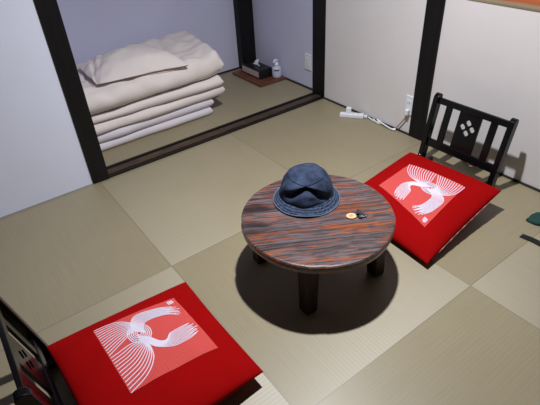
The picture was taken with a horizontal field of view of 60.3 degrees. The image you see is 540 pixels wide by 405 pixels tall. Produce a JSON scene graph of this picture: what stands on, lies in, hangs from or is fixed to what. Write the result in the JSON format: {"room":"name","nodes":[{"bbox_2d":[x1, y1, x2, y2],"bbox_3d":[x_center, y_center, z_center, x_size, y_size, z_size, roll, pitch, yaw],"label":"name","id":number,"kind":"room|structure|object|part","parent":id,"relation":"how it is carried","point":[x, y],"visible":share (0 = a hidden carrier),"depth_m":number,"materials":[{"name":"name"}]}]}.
{"room":"traditional dwelling","nodes":[
{"label":"traditional dwelling","id":0,"kind":"room"},
{"bbox_2d":[0,0,92,216],"bbox_3d":[-1.748,-0.779,1.572,1.659,2.510,0.096,-26,41,-28],"label":"wall","id":1,"kind":"structure","parent":0,"point":[42,158],"depth_m":2.28,"materials":[{"name":"white paint"}]},
{"bbox_2d":[0,183,92,218],"bbox_3d":[-1.657,0.210,2.231,1.659,0.006,0.006,-26,41,-28],"label":"baseboard","id":2,"kind":"structure","parent":1,"relation":"attached to","point":[92,183],"depth_m":2.49,"materials":[{"name":"grey wood"}]},
{"bbox_2d":[34,0,109,183],"bbox_3d":[-1.051,-1.141,1.963,0.094,2.450,0.126,-26,41,-28],"label":"trim","id":3,"kind":"structure","parent":1,"relation":"attached to","point":[48,11],"depth_m":2.30,"materials":[{"name":"black wood"}]},
{"bbox_2d":[57,0,238,73],"bbox_3d":[-0.939,-1.866,3.016,1.920,2.510,0.060,-26,41,-28],"label":"wall","id":4,"kind":"structure","parent":0,"point":[93,28],"depth_m":3.36,"materials":[{"name":"paint"}]},
{"bbox_2d":[217,67,239,74],"bbox_3d":[-0.922,-0.854,3.647,1.641,0.012,0.012,-26,41,-28],"label":"baseboard","id":5,"kind":"structure","parent":4,"relation":"attached to","point":[237,67],"depth_m":3.97,"materials":[{"name":"black wood"}]},
{"bbox_2d":[233,0,255,68],"bbox_3d":[-0.254,-2.171,3.330,0.140,2.450,0.070,-26,41,-28],"label":"trim","id":6,"kind":"structure","parent":4,"relation":"attached to","point":[243,9],"depth_m":3.83,"materials":[{"name":"black wood"}]},
{"bbox_2d":[102,69,312,165],"bbox_3d":[-0.611,-0.664,3.417,1.781,0.060,0.860,-26,41,-28],"label":"floor","id":7,"kind":"structure","parent":0,"point":[241,98],"depth_m":3.34,"materials":[{"name":"beige wicker"}]},
{"bbox_2d":[97,98,213,150],"bbox_3d":[-0.930,-0.642,3.256,1.019,0.121,0.639,-26,41,-28],"label":"mattress","id":8,"kind":"object","parent":7,"relation":"on","point":[124,134],"visible":0.19,"depth_m":3.05,"materials":[{"name":"white fabric"}]},
{"bbox_2d":[91,74,224,134],"bbox_3d":[-0.889,-0.762,3.200,1.138,0.150,0.659,-26,41,-28],"label":"quilt","id":9,"kind":"object","parent":8,"relation":"on","point":[173,99],"visible":0.28,"depth_m":2.99,"materials":[{"name":"beige fabric"}]},
{"bbox_2d":[76,30,223,114],"bbox_3d":[-0.877,-0.897,3.114,1.182,0.207,0.674,-26,41,-28],"label":"comforter","id":10,"kind":"object","parent":9,"relation":"on","point":[203,62],"visible":0.55,"depth_m":2.96,"materials":[{"name":"beige fabric"}]},
{"bbox_2d":[76,44,187,84],"bbox_3d":[-0.892,-0.921,2.962,0.593,0.120,0.492,-26,41,-28],"label":"pillow","id":11,"kind":"object","parent":10,"relation":"on","point":[133,60],"visible":1,"depth_m":2.88,"materials":[{"name":"beige fabric"}]},
{"bbox_2d":[232,70,285,87],"bbox_3d":[-0.095,-1.046,3.837,0.252,0.019,0.408,-26,41,-28],"label":"wooden tray","id":12,"kind":"object","parent":7,"relation":"on","point":[260,83],"visible":0.69,"depth_m":3.74,"materials":[{"name":"brown wood"}]},
{"bbox_2d":[241,59,271,78],"bbox_3d":[-0.112,-1.114,3.816,0.126,0.116,0.260,-26,41,-28],"label":"tissue box","id":13,"kind":"object","parent":12,"relation":"on","point":[254,68],"visible":1,"depth_m":3.77,"materials":[{"name":"black cardboard"}]},
{"bbox_3d":[-0.161,-1.072,3.801,0.002,0.046,0.233,-26,41,-28],"label":"panel","id":14,"kind":"part","parent":13,"relation":"part of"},
{"bbox_2d":[272,59,281,77],"bbox_3d":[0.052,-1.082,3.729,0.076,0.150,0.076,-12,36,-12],"label":"pump bottle","id":15,"kind":"object","parent":12,"relation":"on","point":[276,69],"visible":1,"depth_m":3.71,"materials":[{"name":"white plastic"}]},
{"bbox_2d":[0,99,539,404],"bbox_3d":[0.087,0.679,1.483,3.400,0.060,3.500,-26,41,-28],"label":"floor","id":16,"kind":"structure","parent":0,"point":[462,326],"depth_m":1.94,"materials":[{"name":"beige wicker"}]},
{"bbox_2d":[0,296,63,404],"bbox_3d":[-0.565,0.449,1.477,0.441,0.387,0.449,-26,41,-28],"label":"chair","id":17,"kind":"object","parent":16,"relation":"on","point":[38,368],"visible":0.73,"depth_m":1.38,"materials":[{"name":"black paint"}]},
{"bbox_3d":[-0.730,0.395,1.293,0.020,0.031,0.396,-26,41,-28],"label":"rail","id":18,"kind":"part","parent":17,"relation":"part of","materials":[{"name":"black paint"}]},
{"bbox_3d":[-0.822,0.419,1.541,0.113,0.387,0.029,-26,41,-28],"label":"post","id":19,"kind":"part","parent":17,"relation":"part of","materials":[{"name":"black paint"}]},
{"bbox_3d":[-0.571,0.604,1.260,0.113,0.387,0.029,-26,41,-28],"label":"post","id":20,"kind":"part","parent":17,"relation":"part of","materials":[{"name":"black paint"}]},
{"bbox_3d":[-0.684,0.563,1.446,0.022,0.042,0.396,-26,41,-28],"label":"rail","id":21,"kind":"part","parent":17,"relation":"part of","materials":[{"name":"black paint"}]},
{"bbox_2d":[47,282,262,404],"bbox_3d":[-0.381,0.518,1.553,0.564,0.123,0.598,-26,41,-28],"label":"floor cushion","id":22,"kind":"object","parent":17,"relation":"on","point":[166,348],"visible":1,"depth_m":1.51,"materials":[{"name":"red fabric"}]},
{"bbox_2d":[95,306,197,392],"bbox_3d":[-0.394,0.459,1.569,0.298,0.046,0.319,-26,41,-28],"label":"print","id":23,"kind":"object","parent":22,"relation":"attached to","point":[143,347],"depth_m":1.54,"materials":[{"name":"white fabric"}]},
{"bbox_2d":[241,175,395,315],"bbox_3d":[0.194,0.159,1.909,0.604,0.277,0.604,-23,40,-25],"label":"round table","id":24,"kind":"object","parent":16,"relation":"on","point":[332,242],"visible":0.85,"depth_m":1.74,"materials":[{"name":"brown wood"}]},
{"bbox_3d":[-0.038,0.154,1.968,0.065,0.241,0.065,-23,40,-25],"label":"leg","id":25,"kind":"part","parent":24,"relation":"part of","materials":[{"name":"brown wood"}]},
{"bbox_2d":[273,163,339,216],"bbox_3d":[0.147,-0.075,1.880,0.279,0.141,0.274,-27,42,-29],"label":"bucket hat","id":26,"kind":"object","parent":24,"relation":"on","point":[306,189],"visible":1,"depth_m":1.82,"materials":[{"name":"blue fabric"}]},
{"bbox_3d":[0.145,-0.087,1.872,0.224,0.113,0.217,-26,41,-28],"label":"crown","id":27,"kind":"part","parent":26,"relation":"part of","materials":[{"name":"blue fabric"}]},
{"bbox_3d":[0.143,0.310,1.733,0.065,0.241,0.065,-23,40,-25],"label":"leg","id":28,"kind":"part","parent":24,"relation":"part of","materials":[{"name":"brown wood"}]},
{"bbox_2d":[346,209,367,218],"bbox_3d":[0.334,0.050,1.801,0.072,0.012,0.056,-20,39,-22],"label":"key fob","id":29,"kind":"object","parent":24,"relation":"on","point":[349,215],"visible":1,"depth_m":1.80,"materials":[{"name":"brown wood"}]},
{"bbox_3d":[0.425,0.193,1.873,0.065,0.241,0.065,-23,40,-25],"label":"leg","id":30,"kind":"part","parent":24,"relation":"part of","materials":[{"name":"brown wood"}]},
{"bbox_2d":[339,109,409,130],"bbox_3d":[0.677,-0.590,3.005,0.495,0.168,0.099,24,44,33],"label":"power strip","id":31,"kind":"object","parent":16,"relation":"on","point":[406,113],"visible":1,"depth_m":3.10,"materials":[{"name":"white plastic"}]},
{"bbox_2d":[346,107,351,112],"bbox_3d":[0.531,-0.624,3.135,0.034,0.036,0.030,7,37,15],"label":"plug adapter","id":32,"kind":"object","parent":31,"relation":"on","point":[348,109],"visible":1,"depth_m":3.12,"materials":[{"name":"white plastic"}]},
{"bbox_3d":[0.722,-0.516,3.020,0.026,0.025,0.243,-25,41,-27],"label":"white cord","id":33,"kind":"part","parent":31,"relation":"part of","materials":[{"name":"white plastic"}]},
{"bbox_2d":[418,92,518,186],"bbox_3d":[0.865,-0.249,2.326,0.441,0.387,0.449,-26,41,-28],"label":"chair","id":34,"kind":"object","parent":16,"relation":"on","point":[461,146],"visible":0.7,"depth_m":2.37,"materials":[{"name":"black paint"}]},
{"bbox_3d":[0.871,-0.405,2.542,0.113,0.387,0.029,-26,41,-28],"label":"post","id":35,"kind":"part","parent":34,"relation":"part of","materials":[{"name":"black paint"}]},
{"bbox_2d":[364,152,500,263],"bbox_3d":[0.705,-0.021,2.217,0.609,0.130,0.573,-26,41,-28],"label":"floor cushion","id":36,"kind":"object","parent":34,"relation":"on","point":[431,201],"visible":0.88,"depth_m":2.13,"materials":[{"name":"red fabric"}]},
{"bbox_2d":[394,164,464,214],"bbox_3d":[0.700,-0.070,2.207,0.292,0.039,0.315,-26,41,-28],"label":"print","id":37,"kind":"object","parent":36,"relation":"attached to","point":[419,189],"depth_m":2.18,"materials":[{"name":"white fabric"}]},
{"bbox_3d":[0.991,-0.252,2.437,0.022,0.042,0.396,-26,41,-28],"label":"rail","id":38,"kind":"part","parent":34,"relation":"part of","materials":[{"name":"black paint"}]},
{"bbox_3d":[1.014,-0.454,2.324,0.020,0.031,0.396,-26,41,-28],"label":"rail","id":39,"kind":"part","parent":34,"relation":"part of","materials":[{"name":"black paint"}]},
{"bbox_3d":[1.122,-0.219,2.261,0.113,0.387,0.029,-26,41,-28],"label":"post","id":40,"kind":"part","parent":34,"relation":"part of","materials":[{"name":"black paint"}]},
{"bbox_2d":[519,234,539,245],"bbox_3d":[1.218,0.216,1.973,0.038,0.005,0.316,-24,41,-26],"label":"strap","id":41,"kind":"object","parent":16,"relation":"on","point":[523,236],"visible":1,"depth_m":2.05,"materials":[{"name":"black"}]},
{"bbox_2d":[526,212,539,225],"bbox_3d":[1.320,0.062,2.153,0.254,0.035,0.143,-11,36,-10],"label":"crumpled cloth","id":42,"kind":"object","parent":16,"relation":"on","point":[534,219],"visible":1,"depth_m":2.15,"materials":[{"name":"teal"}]},
{"bbox_2d":[252,0,539,188],"bbox_3d":[1.139,-1.205,1.913,0.120,2.510,4.485,-26,41,-28],"label":"wall","id":43,"kind":"structure","parent":0,"point":[488,60],"depth_m":2.61,"materials":[{"name":"beige paint"}]},
{"bbox_2d":[106,92,322,177],"bbox_3d":[-0.297,-0.464,3.095,1.643,0.058,0.127,-26,41,-28],"label":"trim","id":44,"kind":"structure","parent":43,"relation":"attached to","point":[118,168],"depth_m":3.01,"materials":[{"name":"black wood"}]},
{"bbox_2d":[286,77,312,90],"bbox_3d":[0.115,-1.017,3.784,0.010,0.012,0.785,-26,41,-28],"label":"baseboard","id":45,"kind":"structure","parent":43,"relation":"attached to","point":[293,81],"depth_m":3.65,"materials":[{"name":"black wood"}]},
{"bbox_2d":[305,53,310,70],"bbox_3d":[0.282,-1.048,3.471,0.010,0.120,0.072,-26,41,-28],"label":"wall plate","id":46,"kind":"object","parent":43,"relation":"attached to","point":[307,56],"visible":1,"depth_m":3.46,"materials":[{"name":"white plastic"}]},
{"bbox_2d":[313,0,325,96],"bbox_3d":[0.345,-1.814,2.780,0.123,2.450,0.128,-26,41,-28],"label":"trim","id":47,"kind":"structure","parent":43,"relation":"attached to","point":[319,6],"depth_m":3.25,"materials":[{"name":"black wood"}]},
{"bbox_2d":[404,95,413,115],"bbox_3d":[0.838,-0.586,2.804,0.010,0.120,0.054,-26,41,-28],"label":"wall outlet","id":48,"kind":"object","parent":43,"relation":"attached to","point":[409,99],"visible":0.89,"depth_m":2.79,"materials":[{"name":"white plastic"}]},
{"bbox_2d":[408,0,445,140],"bbox_3d":[0.835,-1.389,2.145,0.012,2.450,0.108,-26,41,-28],"label":"trim","id":49,"kind":"structure","parent":43,"relation":"attached to","point":[434,12],"depth_m":2.59,"materials":[{"name":"black wood"}]},
{"bbox_2d":[323,97,539,191],"bbox_3d":[1.441,0.003,2.248,0.010,0.010,3.504,-26,41,-28],"label":"baseboard","id":50,"kind":"structure","parent":43,"relation":"attached to","point":[325,98],"depth_m":2.90,"materials":[{"name":"black wood"}]},
{"bbox_2d":[471,0,539,11],"bbox_3d":[1.470,-1.049,1.467,0.123,0.977,1.855,-26,41,-28],"label":"picture","id":51,"kind":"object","parent":43,"relation":"in","point":[532,5],"depth_m":2.10,"materials":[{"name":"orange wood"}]},
{"bbox_3d":[1.216,-1.240,1.745,0.025,0.964,1.000,-26,41,-28],"label":"sash","id":52,"kind":"part","parent":51,"relation":"part of","materials":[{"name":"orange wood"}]}
]}

